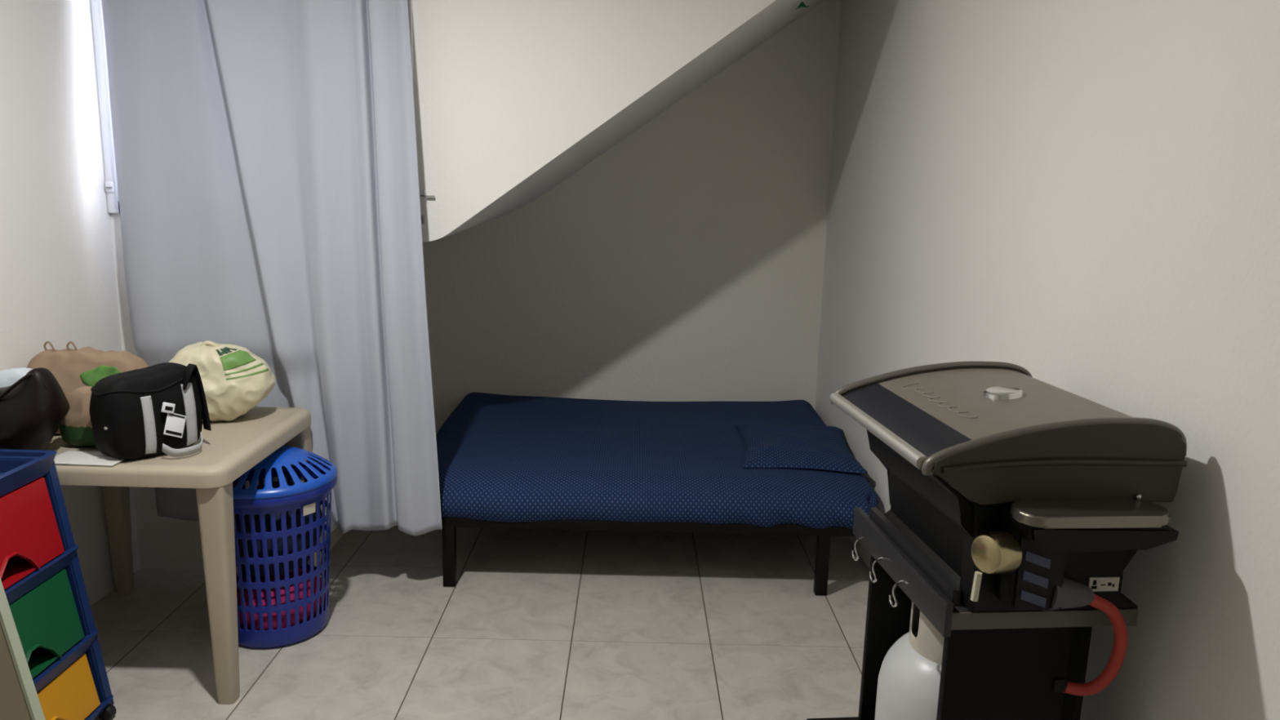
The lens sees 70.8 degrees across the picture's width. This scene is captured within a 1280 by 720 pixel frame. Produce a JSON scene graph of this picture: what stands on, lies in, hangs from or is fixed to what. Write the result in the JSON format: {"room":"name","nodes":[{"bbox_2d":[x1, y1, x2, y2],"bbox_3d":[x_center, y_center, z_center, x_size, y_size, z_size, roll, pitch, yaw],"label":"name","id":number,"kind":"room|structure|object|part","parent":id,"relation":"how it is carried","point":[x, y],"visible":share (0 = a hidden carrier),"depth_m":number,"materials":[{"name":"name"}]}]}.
{"room":"bedroom","nodes":[
{"label":"bedroom","id":0,"kind":"room"},
{"bbox_2d":[0,0,139,606],"bbox_3d":[-1.907,-0.035,0.821,0.100,2.600,5.040,1,11,0],"label":"wall","id":1,"kind":"structure","parent":0,"point":[58,282],"depth_m":2.88,"materials":[{"name":"paint"}]},
{"bbox_2d":[101,0,442,535],"bbox_3d":[-1.271,-0.515,3.051,1.180,2.300,0.131,1,11,0],"label":"window curtain","id":2,"kind":"object","parent":1,"relation":"hanging from","point":[265,151],"visible":0.84,"depth_m":3.05,"materials":[{"name":"grey fabric"}]},
{"bbox_2d":[111,213,321,570],"bbox_3d":[-1.540,-0.487,3.241,0.650,2.600,0.120,1,11,0],"label":"wall","id":3,"kind":"structure","parent":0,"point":[163,542],"depth_m":3.39,"materials":[{"name":"paint"}]},
{"bbox_2d":[90,0,119,213],"bbox_3d":[-1.548,-1.111,3.080,0.600,1.215,0.082,1,11,0],"label":"window","id":4,"kind":"structure","parent":3,"relation":"attached to","point":[104,35],"depth_m":3.08,"materials":[{"name":"white plastic"}]},
{"bbox_2d":[104,181,114,191],"bbox_3d":[-1.844,-0.601,3.124,0.028,0.036,0.020,1,11,0],"label":"curtain bracket","id":5,"kind":"object","parent":4,"relation":"attached to","point":[108,185],"visible":1,"depth_m":3.13,"materials":[{"name":"white plastic"}]},
{"bbox_2d":[321,524,343,555],"bbox_3d":[-1.268,-0.610,3.921,0.100,2.600,1.260,1,11,0],"label":"wall","id":6,"kind":"structure","parent":0,"point":[335,535],"depth_m":3.69,"materials":[{"name":"paint"}]},
{"bbox_2d":[90,525,870,719],"bbox_3d":[-0.488,1.190,1.753,3.015,0.080,6.400,1,11,0],"label":"floor","id":7,"kind":"structure","parent":0,"point":[534,624],"depth_m":3.00,"materials":[{"name":"tile"}]},
{"bbox_2d":[0,577,45,719],"bbox_3d":[-1.080,0.621,1.345,0.646,1.160,0.018,1,11,0],"label":"leaning board","id":8,"kind":"object","parent":7,"relation":"on","point":[19,698],"visible":1,"depth_m":1.31,"materials":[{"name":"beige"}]},
{"bbox_3d":[-1.083,0.620,1.345,0.640,1.160,0.016,1,11,0],"label":"panel","id":9,"kind":"part","parent":8,"relation":"part of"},
{"bbox_2d":[0,448,116,719],"bbox_3d":[-1.656,0.648,2.205,0.450,0.752,0.472,1,11,0],"label":"drawer unit","id":10,"kind":"object","parent":7,"relation":"on","point":[41,575],"visible":0.92,"depth_m":2.30,"materials":[{"name":"blue plastic"}]},
{"bbox_3d":[-1.505,0.501,2.170,0.020,0.068,0.156,1,11,0],"label":"drawer pull","id":11,"kind":"part","parent":10,"relation":"part of","materials":[{"name":"red plastic"}]},
{"bbox_3d":[-1.675,0.432,2.156,0.348,0.201,0.365,1,11,0],"label":"drawer","id":12,"kind":"part","parent":10,"relation":"part of","materials":[{"name":"red plastic"}]},
{"bbox_3d":[-1.481,0.737,2.215,0.020,0.068,0.156,1,11,0],"label":"drawer pull","id":13,"kind":"part","parent":10,"relation":"part of","materials":[{"name":"green plastic"}]},
{"bbox_3d":[-1.667,0.673,2.202,0.379,0.191,0.365,1,11,0],"label":"drawer","id":14,"kind":"part","parent":10,"relation":"part of","materials":[{"name":"green plastic"}]},
{"bbox_3d":[-1.461,0.931,2.252,0.021,0.068,0.156,1,11,0],"label":"drawer pull","id":15,"kind":"part","parent":10,"relation":"part of","materials":[{"name":"orange plastic"}]},
{"bbox_3d":[-1.660,0.888,2.243,0.404,0.147,0.365,1,11,0],"label":"drawer","id":16,"kind":"part","parent":10,"relation":"part of","materials":[{"name":"orange plastic"}]},
{"bbox_2d":[44,406,320,704],"bbox_3d":[-1.506,0.562,2.846,0.735,0.690,0.732,1,11,0],"label":"table","id":17,"kind":"object","parent":7,"relation":"on","point":[232,448],"visible":0.61,"depth_m":2.53,"materials":[{"name":"beige plastic"}]},
{"bbox_2d":[0,367,70,449],"bbox_3d":[-1.729,0.142,2.494,0.258,0.252,0.172,1,11,-4],"label":"handbag","id":18,"kind":"object","parent":17,"relation":"on","point":[33,409],"visible":0.85,"depth_m":2.44,"materials":[{"name":"black leather"}]},
{"bbox_2d":[0,367,32,387],"bbox_3d":[-1.791,0.131,2.625,0.167,0.221,0.103,1,11,0],"label":"wrapper","id":19,"kind":"object","parent":18,"relation":"on","point":[8,377],"visible":0.08,"depth_m":2.58,"materials":[{"name":"white plastic"}]},
{"bbox_2d":[58,386,96,447],"bbox_3d":[-1.602,0.161,2.630,0.168,0.170,0.123,3,11,9],"label":"bag","id":20,"kind":"object","parent":17,"relation":"on","point":[76,428],"visible":0.48,"depth_m":2.58,"materials":[{"name":"paper"}]},
{"bbox_2d":[26,341,148,433],"bbox_3d":[-1.681,0.076,2.774,0.355,0.276,0.196,0,11,-6],"label":"paper bag","id":21,"kind":"object","parent":17,"relation":"on","point":[73,369],"visible":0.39,"depth_m":2.71,"materials":[{"name":"brown paper"}]},
{"bbox_3d":[-1.790,-0.034,2.731,0.030,0.050,0.017,3,11,10],"label":"twisted handle","id":22,"kind":"part","parent":21,"relation":"part of","materials":[{"name":"paper"}]},
{"bbox_3d":[-1.725,-0.033,2.738,0.030,0.050,0.017,3,11,10],"label":"twisted handle","id":23,"kind":"part","parent":21,"relation":"part of","materials":[{"name":"paper"}]},
{"bbox_2d":[80,364,120,386],"bbox_3d":[-1.615,0.053,2.706,0.126,0.071,0.027,0,11,-6],"label":"print","id":24,"kind":"object","parent":21,"relation":"attached to","point":[90,375],"depth_m":2.71,"materials":[{"name":"green paint"}]},
{"bbox_2d":[53,449,124,466],"bbox_3d":[-1.528,0.272,2.499,0.200,0.005,0.126,1,11,0],"label":"paper sheet","id":25,"kind":"object","parent":17,"relation":"on","point":[66,457],"visible":0.8,"depth_m":2.48,"materials":[{"name":"grey paper"}]},
{"bbox_3d":[-1.828,0.504,3.154,0.085,0.670,0.102,1,11,0],"label":"leg","id":26,"kind":"part","parent":17,"relation":"part of","materials":[{"name":"beige plastic"}]},
{"bbox_2d":[88,362,211,459],"bbox_3d":[-1.382,0.143,2.556,0.228,0.245,0.276,9,13,33],"label":"shoulder bag","id":27,"kind":"object","parent":17,"relation":"on","point":[160,408],"visible":1,"depth_m":2.51,"materials":[{"name":"black fabric"}]},
{"bbox_3d":[-1.299,0.112,2.618,0.063,0.201,0.072,9,13,33],"label":"carry handle","id":28,"kind":"part","parent":27,"relation":"part of","materials":[{"name":"black fabric"}]},
{"bbox_3d":[-1.185,0.639,2.541,0.085,0.670,0.102,1,11,0],"label":"leg","id":29,"kind":"part","parent":17,"relation":"part of","materials":[{"name":"beige plastic"}]},
{"bbox_2d":[168,340,275,421],"bbox_3d":[-1.396,0.062,2.943,0.382,0.257,0.227,0,11,-8],"label":"bag","id":30,"kind":"object","parent":17,"relation":"on","point":[235,380],"visible":0.73,"depth_m":2.88,"materials":[{"name":"beige plastic"}]},
{"bbox_3d":[-1.395,-0.045,2.917,0.072,0.038,0.025,0,11,-8],"label":"tied handle","id":31,"kind":"part","parent":30,"relation":"part of","materials":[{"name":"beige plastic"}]},
{"bbox_2d":[219,349,256,370],"bbox_3d":[-1.292,-0.001,2.897,0.049,0.055,0.106,7,12,28],"label":"print","id":32,"kind":"object","parent":30,"relation":"on","point":[229,359],"depth_m":2.89,"materials":[{"name":"green"}]},
{"bbox_3d":[-1.187,0.521,3.160,0.085,0.670,0.102,1,11,0],"label":"leg","id":33,"kind":"part","parent":17,"relation":"part of","materials":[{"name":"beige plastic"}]},
{"bbox_2d":[232,445,337,648],"bbox_3d":[-1.198,0.589,2.949,0.408,0.614,0.408,-2,11,-19],"label":"laundry basket","id":34,"kind":"object","parent":7,"relation":"on","point":[319,473],"visible":0.7,"depth_m":2.83,"materials":[{"name":"blue plastic"}]},
{"bbox_2d":[235,481,322,575],"bbox_3d":[-1.196,0.547,2.939,0.300,0.271,0.294,1,11,0],"label":"laundry","id":35,"kind":"object","parent":34,"relation":"in","point":[275,484],"visible":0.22,"depth_m":2.83,"materials":[{"name":"fabric"}]},
{"bbox_2d":[236,567,325,631],"bbox_3d":[-1.203,0.792,2.987,0.300,0.176,0.298,1,11,0],"label":"laundry","id":36,"kind":"object","parent":34,"relation":"in","point":[300,570],"visible":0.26,"depth_m":2.88,"materials":[{"name":"fabric"}]},
{"bbox_3d":[-1.191,0.335,2.900,0.410,0.096,0.410,1,11,0],"label":"lid","id":37,"kind":"part","parent":34,"relation":"part of","materials":[{"name":"blue plastic"}]},
{"bbox_2d":[441,516,854,595],"bbox_3d":[-0.014,0.589,4.004,1.720,0.282,1.405,1,11,0],"label":"frame","id":38,"kind":"object","parent":7,"relation":"on","point":[449,524],"visible":0.23,"depth_m":3.30,"materials":[{"name":"black metal"}]},
{"bbox_3d":[-0.705,0.720,3.332,0.044,0.240,0.040,1,11,0],"label":"leg","id":39,"kind":"part","parent":38,"relation":"part of","materials":[{"name":"black metal"}]},
{"bbox_2d":[435,391,877,528],"bbox_3d":[-0.009,0.398,3.968,1.790,0.174,1.464,1,11,0],"label":"mattress","id":40,"kind":"object","parent":38,"relation":"on","point":[501,458],"visible":0.84,"depth_m":3.46,"materials":[{"name":"blue fabric"}]},
{"bbox_2d":[736,422,867,473],"bbox_3d":[0.660,0.343,3.794,0.482,0.063,0.653,2,11,3],"label":"pillow","id":41,"kind":"object","parent":40,"relation":"on","point":[820,447],"visible":1,"depth_m":3.64,"materials":[{"name":"blue fabric"}]},
{"bbox_3d":[0.676,0.755,3.343,0.044,0.240,0.040,1,11,0],"label":"leg","id":42,"kind":"part","parent":38,"relation":"part of","materials":[{"name":"black metal"}]},
{"bbox_2d":[806,360,1186,719],"bbox_3d":[0.647,0.603,1.790,0.460,1.120,0.625,0,11,-6],"label":"gas barbecue","id":43,"kind":"object","parent":7,"relation":"on","point":[1020,503],"visible":1,"depth_m":1.57,"materials":[{"name":"black metal"}]},
{"bbox_2d":[806,716,857,719],"bbox_3d":[0.612,0.908,1.904,0.390,0.025,0.510,0,11,-6],"label":"shelf","id":44,"kind":"object","parent":43,"relation":"attached to","point":[849,717],"depth_m":2.13,"materials":[{"name":"black metal"}]},
{"bbox_3d":[0.441,0.125,1.702,0.024,0.023,0.465,0,11,-6],"label":"lid handle","id":45,"kind":"part","parent":43,"relation":"part of","materials":[{"name":"silver metal"}]},
{"bbox_3d":[0.634,0.615,2.063,0.238,0.492,0.018,0,11,-6],"label":"panel","id":46,"kind":"part","parent":43,"relation":"part of","materials":[{"name":"black metal"}]},
{"bbox_3d":[0.508,0.404,1.782,0.014,0.062,0.476,0,11,-6],"label":"rail","id":47,"kind":"part","parent":43,"relation":"part of","materials":[{"name":"grey metal"}]},
{"bbox_2d":[875,601,944,719],"bbox_3d":[0.642,0.678,1.857,0.292,0.446,0.292,1,11,0],"label":"bottle","id":48,"kind":"object","parent":43,"relation":"on","point":[908,681],"visible":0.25,"depth_m":1.79,"materials":[{"name":"paint"}]},
{"bbox_3d":[0.532,0.378,1.778,0.014,0.030,0.420,0,11,-6],"label":"rail","id":49,"kind":"part","parent":43,"relation":"part of","materials":[{"name":"grey metal"}]},
{"bbox_3d":[0.637,0.077,1.958,0.434,0.137,0.026,0,11,-6],"label":"lid","id":50,"kind":"part","parent":43,"relation":"part of","materials":[{"name":"grey metal"}]},
{"bbox_3d":[0.552,0.372,1.480,0.015,0.049,0.012,0,11,-6],"label":"lever","id":51,"kind":"part","parent":43,"relation":"part of","materials":[{"name":"beige plastic"}]},
{"bbox_3d":[0.582,0.316,1.476,0.046,0.068,0.068,0,10,-27],"label":"control knob","id":52,"kind":"part","parent":43,"relation":"part of","materials":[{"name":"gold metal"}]},
{"bbox_3d":[0.607,0.312,1.504,0.040,0.065,0.045,0,11,-6],"label":"knob mount","id":53,"kind":"part","parent":43,"relation":"part of","materials":[{"name":"black metal"}]},
{"bbox_2d":[867,515,1137,612],"bbox_3d":[0.692,0.403,1.802,0.330,0.026,0.465,0,11,-6],"label":"shelf","id":54,"kind":"object","parent":43,"relation":"attached to","point":[960,605],"depth_m":1.57,"materials":[{"name":"grey metal"}]},
{"bbox_3d":[0.645,0.698,1.631,0.228,0.492,0.018,0,11,-6],"label":"panel","id":55,"kind":"part","parent":43,"relation":"part of","materials":[{"name":"black metal"}]},
{"bbox_3d":[0.662,0.123,1.722,0.432,0.127,0.458,0,11,-6],"label":"lid","id":56,"kind":"part","parent":43,"relation":"part of","materials":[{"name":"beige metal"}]},
{"bbox_2d":[1020,589,1046,607],"bbox_3d":[0.648,0.393,1.484,0.044,0.032,0.003,0,11,-6],"label":"vent","id":57,"kind":"object","parent":43,"relation":"attached to","point":[1028,597],"depth_m":1.48,"materials":[{"name":"grey metal"}]},
{"bbox_2d":[1022,570,1048,588],"bbox_3d":[0.649,0.360,1.478,0.044,0.032,0.003,0,11,-6],"label":"vent","id":58,"kind":"object","parent":43,"relation":"attached to","point":[1028,576],"depth_m":1.48,"materials":[{"name":"grey metal"}]},
{"bbox_2d":[1024,550,1050,568],"bbox_3d":[0.650,0.326,1.472,0.044,0.032,0.003,0,11,-6],"label":"vent","id":59,"kind":"object","parent":43,"relation":"attached to","point":[1034,558],"depth_m":1.47,"materials":[{"name":"grey metal"}]},
{"bbox_3d":[0.685,0.168,1.485,0.434,0.137,0.028,0,11,-6],"label":"lid","id":60,"kind":"part","parent":43,"relation":"part of","materials":[{"name":"grey metal"}]},
{"bbox_3d":[0.780,0.655,1.874,0.015,0.492,0.433,0,11,-6],"label":"panel","id":61,"kind":"part","parent":43,"relation":"part of","materials":[{"name":"black metal"}]},
{"bbox_2d":[1001,506,1178,552],"bbox_3d":[0.739,0.278,1.486,0.257,0.047,0.097,0,11,-6],"label":"tray","id":62,"kind":"object","parent":43,"relation":"on","point":[1024,536],"depth_m":1.44,"materials":[{"name":"black metal"}]},
{"bbox_2d":[1010,498,1171,528],"bbox_3d":[0.724,0.247,1.450,0.250,0.019,0.080,0,11,-6],"label":"shelf","id":63,"kind":"object","parent":43,"relation":"attached to","point":[1030,513],"depth_m":1.43,"materials":[{"name":"silver metal"}]},
{"bbox_3d":[0.802,0.388,1.558,0.054,0.025,0.003,0,11,-6],"label":"rating plate","id":64,"kind":"part","parent":43,"relation":"part of","materials":[{"name":"beige paper"}]},
{"bbox_2d":[412,0,824,241],"bbox_3d":[-0.119,-1.184,3.754,2.165,1.348,1.380,1,11,0],"label":"sloped ceiling","id":65,"kind":"structure","parent":0,"point":[513,99],"depth_m":3.10,"materials":[{"name":"paint"}]},
{"bbox_2d":[407,0,413,92],"bbox_3d":[-0.784,-1.138,3.049,0.025,1.110,0.018,1,11,0],"label":"trim","id":66,"kind":"structure","parent":65,"relation":"attached to","point":[410,2],"depth_m":3.05,"materials":[{"name":"white plastic"}]},
{"bbox_2d":[421,215,423,224],"bbox_3d":[-0.769,-0.493,3.170,0.014,0.030,0.022,1,11,0],"label":"clip","id":67,"kind":"object","parent":65,"relation":"attached to","point":[422,216],"visible":0.51,"depth_m":3.16,"materials":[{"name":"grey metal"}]},
{"bbox_2d":[419,190,435,200],"bbox_3d":[-0.749,-0.577,3.155,0.059,0.036,0.020,1,11,0],"label":"door handle","id":68,"kind":"object","parent":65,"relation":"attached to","point":[423,195],"visible":0.75,"depth_m":3.15,"materials":[{"name":"grey metal"}]},
{"bbox_3d":[-0.764,-0.578,3.160,0.028,0.036,0.008,1,11,0],"label":"plate","id":69,"kind":"part","parent":68,"relation":"part of","materials":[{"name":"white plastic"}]},
{"bbox_2d":[795,1,809,9],"bbox_3d":[0.661,-1.442,3.671,0.058,0.035,0.019,1,11,0],"label":"scrap","id":70,"kind":"object","parent":65,"relation":"attached to","point":[802,4],"visible":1,"depth_m":3.67,"materials":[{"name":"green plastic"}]},
{"bbox_2d":[422,0,841,433],"bbox_3d":[-0.188,-0.710,4.598,2.265,2.600,0.100,1,11,0],"label":"wall","id":71,"kind":"structure","parent":0,"point":[684,261],"depth_m":4.59,"materials":[{"name":"paint"}]},
{"bbox_2d":[814,0,1279,719],"bbox_3d":[1.005,-0.088,1.514,0.100,2.600,6.400,1,11,0],"label":"wall","id":72,"kind":"structure","parent":0,"point":[1082,196],"depth_m":1.83,"materials":[{"name":"paint"}]}
]}

